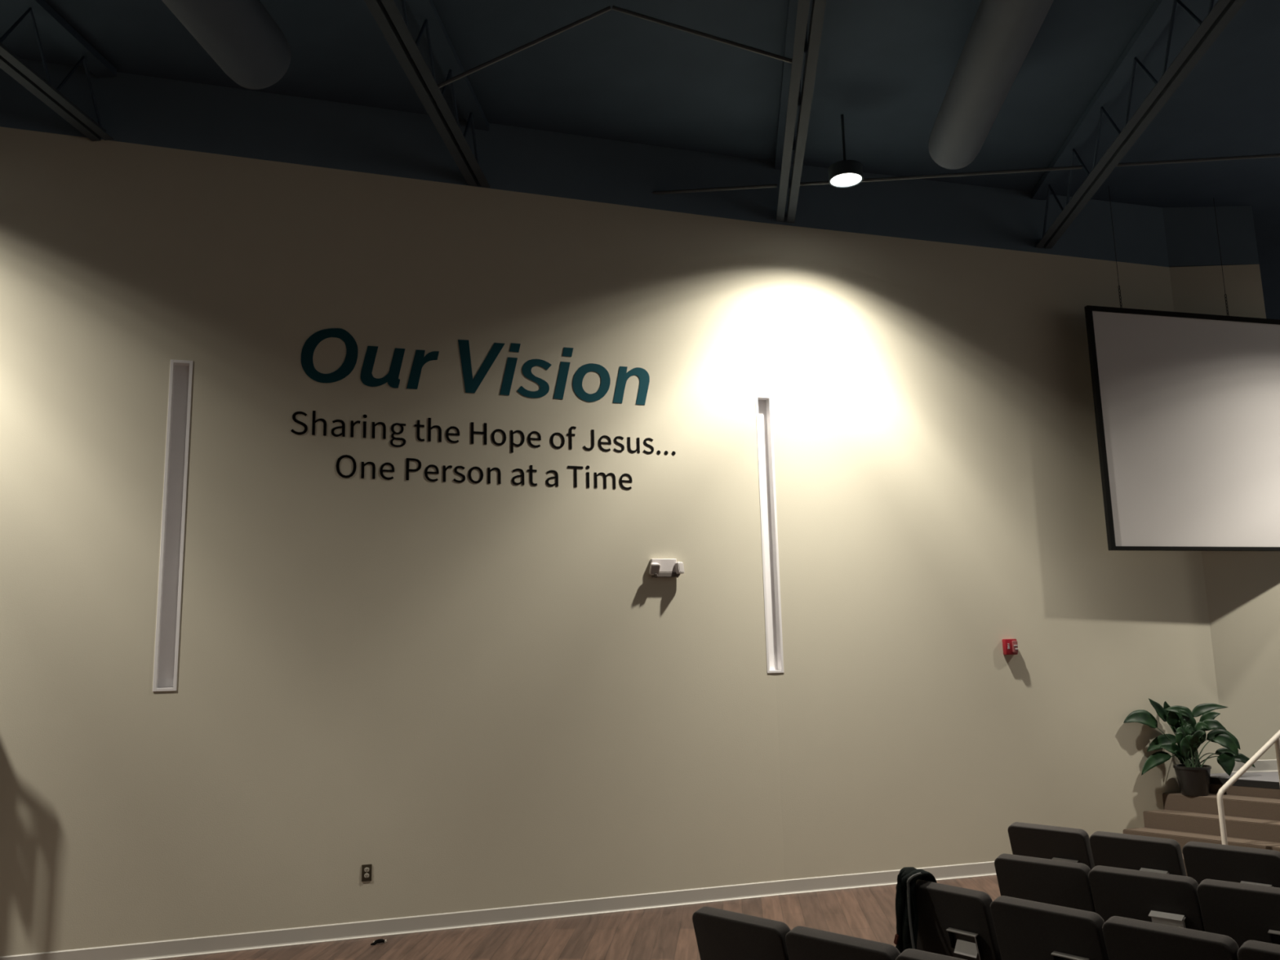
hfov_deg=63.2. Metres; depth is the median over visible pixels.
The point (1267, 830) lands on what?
stair step
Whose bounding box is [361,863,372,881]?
wall outlet
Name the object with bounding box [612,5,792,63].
rod
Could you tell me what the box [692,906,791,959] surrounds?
chair
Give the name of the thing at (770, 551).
wall niche
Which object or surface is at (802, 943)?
chair
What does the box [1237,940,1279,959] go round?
chair
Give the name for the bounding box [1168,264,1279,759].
wall
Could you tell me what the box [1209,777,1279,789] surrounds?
trim
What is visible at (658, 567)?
emergency light
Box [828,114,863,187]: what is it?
pendant light
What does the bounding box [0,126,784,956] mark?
wall
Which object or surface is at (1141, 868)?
card
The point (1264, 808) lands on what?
stair step
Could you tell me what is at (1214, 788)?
trim
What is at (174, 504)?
wall niche
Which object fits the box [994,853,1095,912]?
chair
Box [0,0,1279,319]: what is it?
ceiling
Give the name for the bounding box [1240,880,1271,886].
card
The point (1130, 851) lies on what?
chair
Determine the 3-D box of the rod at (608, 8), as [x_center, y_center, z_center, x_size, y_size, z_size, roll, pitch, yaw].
[-0.803,-3.003,7.217,1.223,0.522,0.028,-2,-10,5]
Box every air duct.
[161,0,291,89]
[928,0,1053,169]
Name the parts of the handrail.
post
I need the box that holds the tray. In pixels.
[651,572,675,577]
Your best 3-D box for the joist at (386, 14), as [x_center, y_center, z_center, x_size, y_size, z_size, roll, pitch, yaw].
[-1.965,-3.892,1.903,0.170,0.575,14.047,-2,-10,5]
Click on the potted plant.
(1193, 777)
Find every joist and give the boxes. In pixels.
[0,0,116,141]
[364,0,489,187]
[774,0,826,222]
[1031,0,1246,248]
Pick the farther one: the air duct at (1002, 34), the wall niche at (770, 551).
the wall niche at (770, 551)
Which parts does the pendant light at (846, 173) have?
stem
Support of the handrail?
on the floor at (665, 933)
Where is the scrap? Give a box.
[370,938,386,945]
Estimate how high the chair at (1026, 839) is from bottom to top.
0.867 m
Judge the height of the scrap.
0.032 m
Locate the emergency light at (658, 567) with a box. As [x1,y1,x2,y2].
[648,558,684,577]
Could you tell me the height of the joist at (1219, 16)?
0.575 m
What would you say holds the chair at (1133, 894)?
on the floor at (665, 933)
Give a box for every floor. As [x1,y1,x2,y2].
[155,875,1000,959]
[1209,771,1279,789]
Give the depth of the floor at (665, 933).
7.43 m
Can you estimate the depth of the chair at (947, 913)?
4.78 m
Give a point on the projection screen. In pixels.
(1187, 405)
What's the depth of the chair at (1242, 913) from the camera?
4.72 m
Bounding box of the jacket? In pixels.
[893,866,937,953]
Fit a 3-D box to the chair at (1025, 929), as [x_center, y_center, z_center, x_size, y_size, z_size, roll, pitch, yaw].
[1.977,2.268,4.562,0.692,0.867,0.499,6,-12,-38]
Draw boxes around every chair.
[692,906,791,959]
[785,925,900,959]
[895,879,1001,959]
[895,948,966,959]
[990,895,1108,959]
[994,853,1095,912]
[1007,822,1094,870]
[1088,831,1186,875]
[1088,865,1204,931]
[1102,915,1239,959]
[1182,841,1279,887]
[1196,879,1279,947]
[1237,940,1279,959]
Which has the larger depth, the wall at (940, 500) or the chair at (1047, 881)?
the wall at (940, 500)
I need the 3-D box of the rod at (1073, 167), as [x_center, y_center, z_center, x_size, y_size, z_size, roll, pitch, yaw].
[2.588,-2.639,9.026,2.418,0.024,0.028,-2,-10,5]
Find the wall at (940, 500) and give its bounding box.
[755,222,1226,879]
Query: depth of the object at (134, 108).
8.49 m
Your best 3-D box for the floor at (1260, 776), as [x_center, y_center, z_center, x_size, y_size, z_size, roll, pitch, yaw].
[8.794,2.844,8.494,7.257,0.725,2.803,-1,-10,0]
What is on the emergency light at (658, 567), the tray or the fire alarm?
the tray
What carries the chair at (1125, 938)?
on the floor at (665, 933)
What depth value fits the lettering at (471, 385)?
8.44 m
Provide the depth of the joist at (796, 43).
7.68 m
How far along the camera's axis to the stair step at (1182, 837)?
9.06 m
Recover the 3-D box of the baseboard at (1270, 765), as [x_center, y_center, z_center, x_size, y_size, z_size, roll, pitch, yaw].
[6.064,2.726,9.925,0.935,0.113,0.018,-1,-10,0]
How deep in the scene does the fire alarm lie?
9.44 m
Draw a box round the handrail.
[1217,729,1279,844]
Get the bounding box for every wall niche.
[152,359,193,691]
[755,395,783,673]
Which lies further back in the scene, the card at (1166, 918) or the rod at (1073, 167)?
the rod at (1073, 167)
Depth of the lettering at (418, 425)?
8.31 m
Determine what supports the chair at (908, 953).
on the floor at (665, 933)
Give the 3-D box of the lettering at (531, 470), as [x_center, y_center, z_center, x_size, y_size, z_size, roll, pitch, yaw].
[-1.199,-0.057,8.342,2.383,0.209,0.002,2,-10,-18]
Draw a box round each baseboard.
[0,861,996,959]
[1231,759,1278,773]
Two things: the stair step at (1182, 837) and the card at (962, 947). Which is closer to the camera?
the card at (962, 947)
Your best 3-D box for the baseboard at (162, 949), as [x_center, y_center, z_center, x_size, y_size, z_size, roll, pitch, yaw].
[-3.470,3.181,6.954,15.901,0.113,0.121,2,-10,-18]
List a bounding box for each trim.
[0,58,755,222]
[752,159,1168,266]
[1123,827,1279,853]
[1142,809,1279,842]
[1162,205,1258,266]
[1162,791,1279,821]
[1208,783,1279,799]
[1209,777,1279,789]
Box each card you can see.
[954,938,977,958]
[1139,867,1168,873]
[1148,910,1184,928]
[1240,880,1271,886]
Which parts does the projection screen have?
chain, frame, chain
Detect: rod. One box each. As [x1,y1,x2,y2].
[437,5,611,88]
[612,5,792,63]
[652,183,777,194]
[800,165,1082,186]
[1116,153,1279,166]
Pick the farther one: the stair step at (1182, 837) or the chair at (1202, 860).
the stair step at (1182, 837)
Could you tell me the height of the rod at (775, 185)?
0.024 m
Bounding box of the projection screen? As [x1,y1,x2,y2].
[1084,187,1279,551]
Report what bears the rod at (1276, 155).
attached to the joist at (1219, 16)
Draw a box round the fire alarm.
[1002,639,1017,654]
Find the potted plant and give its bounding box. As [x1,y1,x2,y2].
[1123,698,1255,795]
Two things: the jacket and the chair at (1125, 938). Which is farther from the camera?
the jacket
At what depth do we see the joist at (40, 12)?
7.30 m
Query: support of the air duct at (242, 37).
hanging from the ceiling

